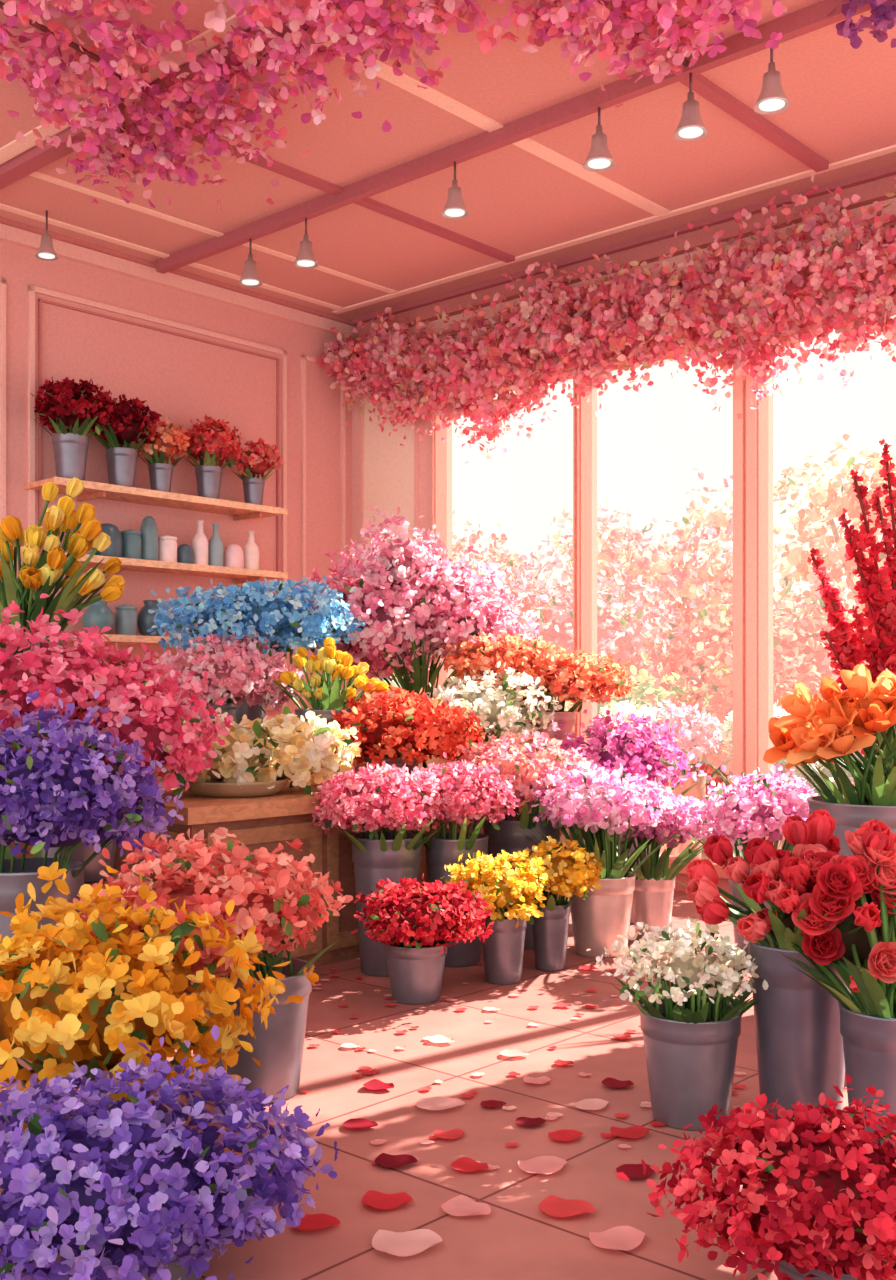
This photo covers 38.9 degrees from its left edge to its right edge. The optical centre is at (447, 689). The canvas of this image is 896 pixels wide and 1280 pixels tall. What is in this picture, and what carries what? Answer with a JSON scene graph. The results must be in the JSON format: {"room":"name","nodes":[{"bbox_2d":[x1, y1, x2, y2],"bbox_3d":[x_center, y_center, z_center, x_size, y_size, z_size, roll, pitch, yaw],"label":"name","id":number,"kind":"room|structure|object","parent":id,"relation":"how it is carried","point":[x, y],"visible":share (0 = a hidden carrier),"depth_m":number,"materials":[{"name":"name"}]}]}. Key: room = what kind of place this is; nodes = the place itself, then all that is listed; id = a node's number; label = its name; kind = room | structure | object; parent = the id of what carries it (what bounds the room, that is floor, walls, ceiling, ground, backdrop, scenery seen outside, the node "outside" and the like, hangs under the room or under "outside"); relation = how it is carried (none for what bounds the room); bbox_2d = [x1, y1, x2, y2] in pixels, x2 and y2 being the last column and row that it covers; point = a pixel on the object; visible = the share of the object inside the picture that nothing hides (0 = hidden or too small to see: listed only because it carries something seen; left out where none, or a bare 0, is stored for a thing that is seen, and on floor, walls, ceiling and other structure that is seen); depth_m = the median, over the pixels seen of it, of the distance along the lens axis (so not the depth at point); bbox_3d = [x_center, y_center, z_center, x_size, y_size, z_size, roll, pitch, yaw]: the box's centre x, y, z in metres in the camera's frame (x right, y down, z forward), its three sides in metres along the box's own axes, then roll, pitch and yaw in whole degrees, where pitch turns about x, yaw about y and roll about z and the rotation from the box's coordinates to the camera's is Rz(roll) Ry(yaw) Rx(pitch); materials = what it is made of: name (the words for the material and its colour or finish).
{"room":"plant shop","nodes":[
{"label":"plant shop","id":0,"kind":"room"},
{"bbox_2d":[0,241,351,725],"bbox_3d":[-2.411,-0.700,6.881,0.150,3.600,5.350,0,0,42],"label":"wall","id":1,"kind":"structure","parent":0,"point":[180,379],"depth_m":7.65,"materials":[{"name":"paint"}]},
{"bbox_2d":[59,633,176,646],"bbox_3d":[-1.646,-0.272,7.382,0.310,0.064,1.600,0,0,42],"label":"wall shelf","id":2,"kind":"object","parent":1,"relation":"attached to","point":[129,639],"visible":0.09,"depth_m":7.07,"materials":[{"name":"brown wood"}]},
{"bbox_2d":[82,600,114,633],"bbox_3d":[-1.937,-0.399,7.038,0.178,0.190,0.178,0,0,0],"label":"round vase","id":3,"kind":"object","parent":2,"relation":"on","point":[97,613],"visible":0.68,"depth_m":6.98,"materials":[{"name":"ceramic"}]},
{"bbox_2d":[115,604,136,634],"bbox_3d":[-1.816,-0.394,7.172,0.120,0.180,0.120,0,0,0],"label":"lidded jar","id":4,"kind":"object","parent":2,"relation":"on","point":[126,614],"visible":0.83,"depth_m":7.12,"materials":[{"name":"ceramic"}]},
{"bbox_2d":[137,600,164,635],"bbox_3d":[-1.702,-0.408,7.298,0.168,0.210,0.168,0,0,0],"label":"round vase","id":5,"kind":"object","parent":2,"relation":"on","point":[145,620],"visible":0.7,"depth_m":7.24,"materials":[{"name":"ceramic"}]},
{"bbox_2d":[25,477,287,520],"bbox_3d":[-1.646,-1.092,7.382,0.310,0.064,1.600,0,0,42],"label":"wall shelf","id":6,"kind":"object","parent":1,"relation":"attached to","point":[92,490],"visible":0.93,"depth_m":7.30,"materials":[{"name":"brown wood"}]},
{"bbox_2d":[31,376,117,480],"bbox_3d":[-2.028,-1.407,6.880,0.459,0.566,0.439,0,0,-20],"label":"potted flowers","id":7,"kind":"object","parent":6,"relation":"on","point":[67,406],"visible":0.98,"depth_m":6.79,"materials":[{"name":"plant"}]},
{"bbox_2d":[88,394,164,486],"bbox_3d":[-1.796,-1.389,7.096,0.430,0.529,0.398,0,0,0],"label":"peonies","id":8,"kind":"object","parent":6,"relation":"on","point":[127,425],"visible":0.82,"depth_m":7.04,"materials":[{"name":"plant"}]},
{"bbox_2d":[134,415,190,491],"bbox_3d":[-1.644,-1.345,7.288,0.357,0.442,0.372,0,0,0],"label":"flowers","id":9,"kind":"object","parent":6,"relation":"on","point":[162,449],"visible":0.81,"depth_m":7.24,"materials":[{"name":"plant"}]},
{"bbox_2d":[182,414,242,498],"bbox_3d":[-1.395,-1.373,7.545,0.423,0.499,0.393,0,0,32],"label":"flowers","id":10,"kind":"object","parent":6,"relation":"on","point":[206,444],"visible":0.94,"depth_m":7.48,"materials":[{"name":"plant"}]},
{"bbox_2d":[233,437,284,504],"bbox_3d":[-1.175,-1.334,7.789,0.336,0.420,0.341,0,0,0],"label":"flowers","id":11,"kind":"object","parent":6,"relation":"on","point":[255,460],"visible":0.98,"depth_m":7.75,"materials":[{"name":"plant"}]},
{"bbox_2d":[0,277,345,720],"bbox_3d":[-2.223,-0.650,6.960,0.022,3.100,4.520,0,0,42],"label":"trim","id":12,"kind":"structure","parent":1,"relation":"attached to","point":[32,290],"depth_m":7.44,"materials":[{"name":"paint"}]},
{"bbox_2d":[65,552,287,583],"bbox_3d":[-1.646,-0.697,7.382,0.310,0.064,1.600,0,0,42],"label":"wall shelf","id":13,"kind":"object","parent":1,"relation":"attached to","point":[239,575],"visible":0.62,"depth_m":7.41,"materials":[{"name":"brown wood"}]},
{"bbox_2d":[68,524,93,554],"bbox_3d":[-2.011,-0.824,6.957,0.140,0.190,0.140,0,0,0],"label":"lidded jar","id":14,"kind":"object","parent":13,"relation":"on","point":[92,550],"visible":0.03,"depth_m":6.92,"materials":[{"name":"ceramic"}]},
{"bbox_2d":[94,523,121,556],"bbox_3d":[-1.900,-0.829,7.079,0.164,0.200,0.164,0,0,0],"label":"ceramic vase","id":15,"kind":"object","parent":13,"relation":"on","point":[115,548],"visible":0.62,"depth_m":7.02,"materials":[{"name":"grey ceramic"}]},
{"bbox_2d":[121,529,140,558],"bbox_3d":[-1.796,-0.819,7.194,0.116,0.180,0.116,0,0,0],"label":"lidded jar","id":16,"kind":"object","parent":13,"relation":"on","point":[131,539],"visible":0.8,"depth_m":7.14,"materials":[{"name":"ceramic"}]},
{"bbox_2d":[140,516,157,560],"bbox_3d":[-1.715,-0.864,7.283,0.106,0.270,0.106,0,0,0],"label":"ceramic vase","id":17,"kind":"object","parent":13,"relation":"on","point":[148,529],"visible":0.77,"depth_m":7.24,"materials":[{"name":"ceramic"}]},
{"bbox_2d":[158,535,176,561],"bbox_3d":[-1.631,-0.814,7.375,0.116,0.170,0.116,0,0,0],"label":"lidded jar","id":18,"kind":"object","parent":13,"relation":"on","point":[167,544],"visible":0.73,"depth_m":7.33,"materials":[{"name":"ceramic"}]},
{"bbox_2d":[177,544,193,563],"bbox_3d":[-1.547,-0.793,7.468,0.104,0.130,0.104,0,0,0],"label":"ceramic vase","id":19,"kind":"object","parent":13,"relation":"on","point":[185,554],"visible":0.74,"depth_m":7.42,"materials":[{"name":"grey ceramic"}]},
{"bbox_2d":[192,520,207,564],"bbox_3d":[-1.473,-0.869,7.549,0.096,0.280,0.096,0,0,0],"label":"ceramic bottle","id":20,"kind":"object","parent":13,"relation":"on","point":[200,542],"visible":0.93,"depth_m":7.51,"materials":[{"name":"ceramic"}]},
{"bbox_2d":[208,523,222,566],"bbox_3d":[-1.396,-0.864,7.634,0.090,0.270,0.090,0,0,0],"label":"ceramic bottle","id":21,"kind":"object","parent":13,"relation":"on","point":[215,546],"visible":0.84,"depth_m":7.60,"materials":[{"name":"ceramic"}]},
{"bbox_2d":[223,544,243,567],"bbox_3d":[-1.305,-0.808,7.734,0.124,0.160,0.124,0,0,0],"label":"ceramic vase","id":22,"kind":"object","parent":13,"relation":"on","point":[233,556],"visible":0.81,"depth_m":7.68,"materials":[{"name":"pink ceramic"}]},
{"bbox_2d":[243,531,258,569],"bbox_3d":[-1.214,-0.854,7.834,0.100,0.250,0.100,0,0,0],"label":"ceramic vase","id":23,"kind":"object","parent":13,"relation":"on","point":[251,550],"visible":0.81,"depth_m":7.80,"materials":[{"name":"ceramic"}]},
{"bbox_2d":[0,216,356,339],"bbox_3d":[-2.376,-2.450,6.748,0.080,0.100,5.200,0,0,42],"label":"trim","id":24,"kind":"structure","parent":1,"relation":"attached to","point":[13,232],"depth_m":7.55,"materials":[{"name":"paint"}]},
{"bbox_2d":[332,145,895,313],"bbox_3d":[1.793,-2.495,6.089,6.860,0.010,0.050,0,0,42],"label":"trim","id":25,"kind":"structure","parent":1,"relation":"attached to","point":[890,149],"depth_m":6.79,"materials":[{"name":"paint"}]},
{"bbox_2d":[0,890,848,1279],"bbox_3d":[-0.391,1.150,3.156,8.150,0.100,8.150,0,0,42],"label":"floor","id":26,"kind":"structure","parent":0,"point":[517,1240],"depth_m":3.21,"materials":[{"name":"tile"}]},
{"bbox_2d":[0,731,32,857],"bbox_3d":[-1.580,0.625,4.740,0.320,0.950,0.320,0,0,42],"label":"plant stand","id":27,"kind":"object","parent":26,"relation":"on","point":[28,855],"visible":0.02,"depth_m":4.56,"materials":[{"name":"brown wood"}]},
{"bbox_2d":[0,477,125,658],"bbox_3d":[-1.569,-0.320,4.738,0.738,0.936,0.747,0,0,0],"label":"tulips","id":28,"kind":"object","parent":27,"relation":"on","point":[44,571],"visible":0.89,"depth_m":4.67,"materials":[{"name":"plant"}]},
{"bbox_2d":[0,687,184,1057],"bbox_3d":[-1.226,0.545,3.959,0.807,1.110,0.728,0,0,-16],"label":"flowers","id":29,"kind":"object","parent":26,"relation":"on","point":[48,799],"visible":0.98,"depth_m":3.78,"materials":[{"name":"plant"}]},
{"bbox_2d":[82,873,152,914],"bbox_3d":[-1.270,0.875,4.360,0.360,0.450,0.360,0,0,42],"label":"wooden crate","id":30,"kind":"object","parent":26,"relation":"on","point":[115,876],"visible":0.02,"depth_m":4.29,"materials":[{"name":"brown wood"}]},
{"bbox_2d":[0,593,233,882],"bbox_3d":[-1.351,0.162,4.372,1.094,0.973,1.033,0,0,-22],"label":"flowers","id":31,"kind":"object","parent":30,"relation":"on","point":[155,713],"visible":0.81,"depth_m":4.17,"materials":[{"name":"plant"}]},
{"bbox_2d":[0,861,318,1129],"bbox_3d":[-0.852,0.759,2.943,0.945,0.683,1.020,0,0,30],"label":"flowers","id":32,"kind":"object","parent":26,"relation":"on","point":[78,1007],"visible":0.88,"depth_m":2.82,"materials":[{"name":"plant"}]},
{"bbox_2d":[0,1025,338,1279],"bbox_3d":[-0.617,0.877,2.344,0.823,0.446,0.846,0,0,-5],"label":"flowers","id":33,"kind":"object","parent":26,"relation":"on","point":[138,1193],"visible":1,"depth_m":2.23,"materials":[{"name":"plant"}]},
{"bbox_2d":[73,827,352,1103],"bbox_3d":[-0.671,0.740,3.477,0.851,0.721,0.716,0,0,-41],"label":"flowers","id":34,"kind":"object","parent":26,"relation":"on","point":[271,904],"visible":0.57,"depth_m":3.38,"materials":[{"name":"plant"}]},
{"bbox_2d":[113,728,588,993],"bbox_3d":[-0.619,0.650,5.976,1.520,0.900,2.580,0,0,42],"label":"counter","id":35,"kind":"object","parent":26,"relation":"on","point":[267,822],"depth_m":4.97,"materials":[{"name":"brown wood"}]},
{"bbox_2d":[154,628,303,722],"bbox_3d":[-1.013,-0.051,5.901,0.773,0.503,0.637,0,0,-32],"label":"flowers","id":36,"kind":"object","parent":35,"relation":"on","point":[232,677],"visible":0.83,"depth_m":5.77,"materials":[{"name":"plant"}]},
{"bbox_2d":[147,575,365,729],"bbox_3d":[-0.940,-0.185,6.313,1.076,0.770,1.100,0,0,0],"label":"hydrangeas","id":37,"kind":"object","parent":35,"relation":"on","point":[286,621],"visible":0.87,"depth_m":6.04,"materials":[{"name":"plant"}]},
{"bbox_2d":[154,706,360,797],"bbox_3d":[-0.844,0.250,5.182,0.980,0.368,0.800,0,0,0],"label":"hydrangeas","id":38,"kind":"object","parent":35,"relation":"on","point":[257,761],"visible":0.73,"depth_m":5.01,"materials":[{"name":"plant"}]},
{"bbox_2d":[272,637,388,777],"bbox_3d":[-0.524,0.087,5.818,0.505,0.661,0.458,0,0,-42],"label":"tulips","id":39,"kind":"object","parent":35,"relation":"on","point":[328,699],"visible":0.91,"depth_m":5.74,"materials":[{"name":"plant"}]},
{"bbox_2d":[326,683,486,776],"bbox_3d":[-0.189,0.193,5.723,0.740,0.450,0.770,0,0,26],"label":"flowers","id":40,"kind":"object","parent":35,"relation":"on","point":[406,728],"visible":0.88,"depth_m":5.54,"materials":[{"name":"plant"}]},
{"bbox_2d":[293,506,548,699],"bbox_3d":[-0.203,-0.387,6.677,1.317,1.170,1.097,0,0,31],"label":"bouquet","id":41,"kind":"object","parent":35,"relation":"on","point":[414,607],"visible":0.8,"depth_m":6.53,"materials":[{"name":"pink plant"}]},
{"bbox_2d":[416,661,561,767],"bbox_3d":[0.185,0.141,6.072,0.768,0.555,0.672,0,0,-15],"label":"flowers","id":42,"kind":"object","parent":35,"relation":"on","point":[498,712],"visible":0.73,"depth_m":5.95,"materials":[{"name":"plant"}]},
{"bbox_2d":[434,631,639,751],"bbox_3d":[0.458,0.062,6.399,0.989,0.712,0.730,0,0,23],"label":"flowers","id":43,"kind":"object","parent":35,"relation":"on","point":[573,677],"visible":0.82,"depth_m":6.25,"materials":[{"name":"plant"}]},
{"bbox_2d":[312,761,449,976],"bbox_3d":[-0.257,0.690,4.972,0.576,0.821,0.564,0,0,-18],"label":"hydrangeas","id":44,"kind":"object","parent":26,"relation":"on","point":[384,799],"visible":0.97,"depth_m":4.85,"materials":[{"name":"plant"}]},
{"bbox_2d":[351,873,493,1004],"bbox_3d":[-0.100,0.881,4.526,0.511,0.439,0.480,0,0,-14],"label":"flowers","id":45,"kind":"object","parent":26,"relation":"on","point":[415,932],"visible":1,"depth_m":4.43,"materials":[{"name":"plant"}]},
{"bbox_2d":[409,752,519,966],"bbox_3d":[0.019,0.676,5.102,0.502,0.847,0.521,0,0,38],"label":"hydrangeas","id":46,"kind":"object","parent":26,"relation":"on","point":[466,798],"visible":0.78,"depth_m":5.03,"materials":[{"name":"plant"}]},
{"bbox_2d":[235,963,746,1256],"bbox_3d":[0.170,1.087,3.770,1.567,0.017,2.677,0,0,0],"label":"petals","id":47,"kind":"object","parent":26,"relation":"on","point":[409,1243],"visible":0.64,"depth_m":2.93,"materials":[{"name":"pink plant"}]},
{"bbox_2d":[440,850,549,984],"bbox_3d":[0.173,0.850,4.794,0.422,0.500,0.396,0,0,9],"label":"flowers","id":48,"kind":"object","parent":26,"relation":"on","point":[504,888],"visible":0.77,"depth_m":4.72,"materials":[{"name":"plant"}]},
{"bbox_2d":[451,722,593,949],"bbox_3d":[0.303,0.619,5.492,0.682,0.962,0.690,0,0,0],"label":"hydrangeas","id":49,"kind":"object","parent":26,"relation":"on","point":[515,760],"visible":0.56,"depth_m":5.35,"materials":[{"name":"plant"}]},
{"bbox_2d":[511,836,602,970],"bbox_3d":[0.413,0.839,5.010,0.396,0.523,0.360,0,0,0],"label":"flowers","id":50,"kind":"object","parent":26,"relation":"on","point":[550,931],"visible":0.7,"depth_m":4.96,"materials":[{"name":"plant"}]},
{"bbox_2d":[517,761,679,957],"bbox_3d":[0.629,0.700,5.339,0.701,0.801,0.746,0,0,0],"label":"flowers","id":51,"kind":"object","parent":26,"relation":"on","point":[599,812],"visible":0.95,"depth_m":5.20,"materials":[{"name":"plant"}]},
{"bbox_2d":[555,709,703,924],"bbox_3d":[0.854,0.597,6.056,0.750,1.007,0.804,0,0,36],"label":"flowers","id":52,"kind":"object","parent":26,"relation":"on","point":[616,753],"visible":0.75,"depth_m":5.90,"materials":[{"name":"pink plant"}]},
{"bbox_2d":[617,787,712,941],"bbox_3d":[0.917,0.765,5.630,0.557,0.669,0.590,0,0,0],"label":"flowers","id":53,"kind":"object","parent":26,"relation":"on","point":[652,902],"visible":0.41,"depth_m":5.53,"materials":[{"name":"pink plant"}]},
{"bbox_2d":[586,917,768,1130],"bbox_3d":[0.621,0.839,3.250,0.452,0.522,0.510,0,0,-8],"label":"flowers","id":54,"kind":"object","parent":26,"relation":"on","point":[692,1030],"visible":0.98,"depth_m":3.17,"materials":[{"name":"plant"}]},
{"bbox_2d":[686,764,817,957],"bbox_3d":[1.275,0.702,5.195,0.584,0.796,0.634,0,0,28],"label":"flowers","id":55,"kind":"object","parent":26,"relation":"on","point":[740,814],"visible":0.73,"depth_m":5.09,"materials":[{"name":"plant"}]},
{"bbox_2d":[616,1075,895,1279],"bbox_3d":[0.651,0.909,2.246,0.612,0.381,0.615,0,0,-32],"label":"flowers","id":56,"kind":"object","parent":26,"relation":"on","point":[816,1202],"visible":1,"depth_m":2.13,"materials":[{"name":"plant"}]},
{"bbox_2d":[671,809,895,1145],"bbox_3d":[0.934,0.700,3.050,0.610,0.801,0.878,0,0,-29],"label":"rose","id":57,"kind":"object","parent":26,"relation":"on","point":[828,934],"visible":1,"depth_m":3.04,"materials":[{"name":"plant"}]},
{"bbox_3d":[1.360,0.890,4.020,0.565,0.420,0.565,0,0,0],"label":"wooden crate","id":58,"kind":"object","parent":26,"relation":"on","visible":0},
{"bbox_2d":[763,664,895,856],"bbox_3d":[1.345,0.299,4.017,0.746,0.758,0.590,0,0,0],"label":"flowers","id":59,"kind":"object","parent":58,"relation":"on","point":[816,729],"visible":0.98,"depth_m":3.89,"materials":[{"name":"plant"}]},
{"bbox_3d":[1.720,0.925,4.700,0.480,0.350,0.480,0,0,0],"label":"wooden crate","id":60,"kind":"object","parent":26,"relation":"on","visible":0},
{"bbox_2d":[807,439,895,771],"bbox_3d":[1.583,-0.071,4.708,0.649,1.637,0.592,0,0,0],"label":"red gladioli","id":61,"kind":"object","parent":60,"relation":"on","point":[876,586],"visible":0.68,"depth_m":4.52,"materials":[{"name":"plant"}]},
{"bbox_2d":[0,0,895,319],"bbox_3d":[0.281,-2.560,4.639,7.150,0.120,5.050,0,0,42],"label":"ceiling","id":62,"kind":"structure","parent":0,"point":[842,97],"depth_m":6.02,"materials":[{"name":"paint"}]},
{"bbox_2d":[35,211,57,260],"bbox_3d":[-2.094,-2.381,6.627,0.119,0.243,0.119,0,0,0],"label":"ceiling spotlight","id":63,"kind":"object","parent":62,"relation":"hanging from","point":[46,251],"depth_m":6.61,"materials":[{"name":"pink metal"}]},
{"bbox_2d":[0,4,268,163],"bbox_3d":[-0.046,-2.495,4.078,6.880,0.010,0.080,0,0,42],"label":"trim","id":64,"kind":"structure","parent":62,"relation":"attached to","point":[10,150],"depth_m":5.12,"materials":[{"name":"paint"}]},
{"bbox_2d":[0,203,342,309],"bbox_3d":[-1.557,-2.495,7.375,0.050,0.010,2.530,0,0,42],"label":"trim","id":65,"kind":"structure","parent":62,"relation":"attached to","point":[2,206],"depth_m":7.16,"materials":[{"name":"paint"}]},
{"bbox_2d":[0,0,360,189],"bbox_3d":[0.025,-2.478,4.156,6.880,0.045,0.090,0,0,42],"label":"trim","id":66,"kind":"structure","parent":62,"relation":"attached to","point":[36,158],"depth_m":5.76,"materials":[{"name":"paint"}]},
{"bbox_2d":[30,171,396,293],"bbox_3d":[-1.187,-2.496,7.039,0.050,0.008,2.530,0,0,42],"label":"trim","id":67,"kind":"structure","parent":62,"relation":"attached to","point":[60,182],"depth_m":6.76,"materials":[{"name":"paint"}]},
{"bbox_2d":[145,112,514,262],"bbox_3d":[-0.487,-2.487,6.404,0.060,0.025,2.530,0,0,42],"label":"trim","id":68,"kind":"structure","parent":62,"relation":"attached to","point":[277,167],"depth_m":6.51,"materials":[{"name":"paint"}]},
{"bbox_2d":[0,0,895,208],"bbox_3d":[0.000,-2.367,4.972,4.346,0.320,2.409,0,0,0],"label":"blossoms","id":69,"kind":"object","parent":62,"relation":"hanging from","point":[356,19],"visible":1,"depth_m":4.70,"materials":[{"name":"pink plant"}]},
{"bbox_2d":[307,28,669,215],"bbox_3d":[0.275,-2.495,5.712,0.080,0.010,2.530,0,0,42],"label":"trim","id":70,"kind":"structure","parent":62,"relation":"attached to","point":[405,82],"depth_m":5.77,"materials":[{"name":"paint"}]},
{"bbox_2d":[156,0,872,286],"bbox_3d":[-0.077,-2.345,5.941,4.330,0.310,0.139,0,0,42],"label":"track light","id":71,"kind":"object","parent":62,"relation":"attached to","point":[772,99],"visible":0.99,"depth_m":5.46,"materials":[{"name":"paint"}]},
{"bbox_2d":[316,174,895,462],"bbox_3d":[1.651,-1.919,6.308,6.631,1.117,0.366,0,0,42],"label":"garland","id":72,"kind":"object","parent":62,"relation":"hanging from","point":[379,365],"visible":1,"depth_m":6.78,"materials":[{"name":"pink plant"}]},
{"bbox_2d":[679,74,828,171],"bbox_3d":[1.355,-2.482,5.562,0.060,0.035,1.260,0,0,42],"label":"trim","id":73,"kind":"structure","parent":62,"relation":"attached to","point":[701,85],"depth_m":5.53,"materials":[{"name":"paint"}]},
{"bbox_2d":[352,198,895,896],"bbox_3d":[1.984,-0.700,6.403,7.000,3.600,0.150,0,0,42],"label":"wall","id":74,"kind":"structure","parent":0,"point":[426,444],"depth_m":8.21,"materials":[{"name":"paint"}]},
{"bbox_2d":[360,381,419,715],"bbox_3d":[-0.391,-0.965,8.444,0.540,2.330,0.020,0,0,42],"label":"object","id":75,"kind":"structure","parent":74,"relation":"attached to","point":[389,470],"depth_m":8.46,"materials":[{"name":"paint"}]},
{"bbox_2d":[432,363,591,739],"bbox_3d":[0.374,-0.460,7.821,1.150,2.920,0.175,0,0,42],"label":"frame","id":76,"kind":"object","parent":74,"relation":"attached to","point":[441,451],"visible":0.1,"depth_m":8.15,"materials":[{"name":"paint"}]},
{"bbox_2d":[352,164,895,336],"bbox_3d":[1.940,-2.440,6.273,6.890,0.120,0.100,0,0,42],"label":"trim","id":77,"kind":"structure","parent":74,"relation":"attached to","point":[871,186],"depth_m":6.99,"materials":[{"name":"paint"}]},
{"bbox_2d":[577,335,745,878],"bbox_3d":[1.203,-0.460,7.068,1.090,2.920,0.175,0,0,42],"label":"frame","id":78,"kind":"object","parent":74,"relation":"attached to","point":[586,413],"visible":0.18,"depth_m":6.94,"materials":[{"name":"paint"}]},
{"bbox_2d":[746,299,882,839],"bbox_3d":[2.062,-0.460,6.288,1.230,2.920,0.175,0,0,42],"label":"frame","id":79,"kind":"object","parent":74,"relation":"attached to","point":[759,422],"visible":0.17,"depth_m":6.62,"materials":[{"name":"paint"}]},
{"label":"outside","id":80,"kind":"structure","parent":0,"visible":0},
{"bbox_2d":[691,766,795,859],"bbox_3d":[8.940,1.220,16.295,36.762,0.001,36.480,0,0,0],"label":"ground","id":81,"kind":"structure","parent":80,"point":[703,855],"depth_m":9.93,"materials":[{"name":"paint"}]},
{"bbox_2d":[452,509,601,701],"bbox_3d":[0.404,-0.439,14.835,3.234,3.488,3.424,0,0,-26],"label":"bush","id":82,"kind":"object","parent":81,"relation":"on","point":[473,538],"visible":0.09,"depth_m":14.63,"materials":[{"name":"pink plant"}]},
{"bbox_2d":[452,635,618,742],"bbox_3d":[0.677,0.309,11.049,1.801,1.823,1.781,0,0,-36],"label":"bush","id":83,"kind":"object","parent":81,"relation":"on","point":[541,636],"visible":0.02,"depth_m":10.61,"materials":[{"name":"pink plant"}]},
{"bbox_2d":[477,545,703,706],"bbox_3d":[1.388,-0.117,13.042,2.698,2.674,2.795,0,0,-18],"label":"bush","id":84,"kind":"object","parent":81,"relation":"on","point":[614,639],"visible":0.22,"depth_m":12.65,"materials":[{"name":"pink plant"}]},
{"bbox_2d":[519,652,721,772],"bbox_3d":[1.409,0.472,10.008,1.734,1.526,1.661,0,0,-12],"label":"bush","id":85,"kind":"object","parent":81,"relation":"on","point":[648,688],"visible":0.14,"depth_m":9.78,"materials":[{"name":"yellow plant"}]},
{"bbox_2d":[598,700,674,773],"bbox_3d":[1.114,0.642,8.171,0.655,1.157,0.718,0,0,20],"label":"flowers","id":86,"kind":"object","parent":81,"relation":"on","point":[622,706],"visible":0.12,"depth_m":8.08,"materials":[{"name":"plant"}]},
{"bbox_2d":[535,465,780,687],"bbox_3d":[2.620,-0.808,15.968,2.909,4.064,3.162,0,0,12],"label":"foliage","id":87,"kind":"object","parent":81,"relation":"on","point":[713,566],"visible":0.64,"depth_m":15.71,"materials":[{"name":"pink plant"}]},
{"bbox_2d":[635,699,732,858],"bbox_3d":[1.367,0.636,7.664,0.704,1.168,0.593,0,0,44],"label":"hydrangeas","id":88,"kind":"object","parent":81,"relation":"on","point":[697,733],"visible":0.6,"depth_m":7.48,"materials":[{"name":"plant"}]},
{"bbox_2d":[627,561,867,767],"bbox_3d":[2.965,0.008,11.751,2.695,2.423,2.919,0,0,26],"label":"bush","id":89,"kind":"object","parent":81,"relation":"on","point":[805,633],"visible":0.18,"depth_m":11.43,"materials":[{"name":"pink plant"}]},
{"bbox_2d":[652,624,844,803],"bbox_3d":[2.203,0.366,9.569,1.756,1.708,1.879,0,0,29],"label":"bush","id":90,"kind":"object","parent":81,"relation":"on","point":[720,678],"visible":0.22,"depth_m":9.29,"materials":[{"name":"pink plant"}]},
{"bbox_2d":[731,434,895,644],"bbox_3d":[4.929,-0.865,14.906,2.963,4.179,2.543,0,0,-5],"label":"foliage","id":91,"kind":"object","parent":81,"relation":"on","point":[825,496],"visible":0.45,"depth_m":14.64,"materials":[{"name":"pink plant"}]},
{"bbox_2d":[774,683,863,814],"bbox_3d":[2.940,0.444,8.558,1.631,1.551,1.623,0,0,-39],"label":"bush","id":92,"kind":"object","parent":81,"relation":"on","point":[827,772],"visible":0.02,"depth_m":8.41,"materials":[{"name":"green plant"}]}
]}

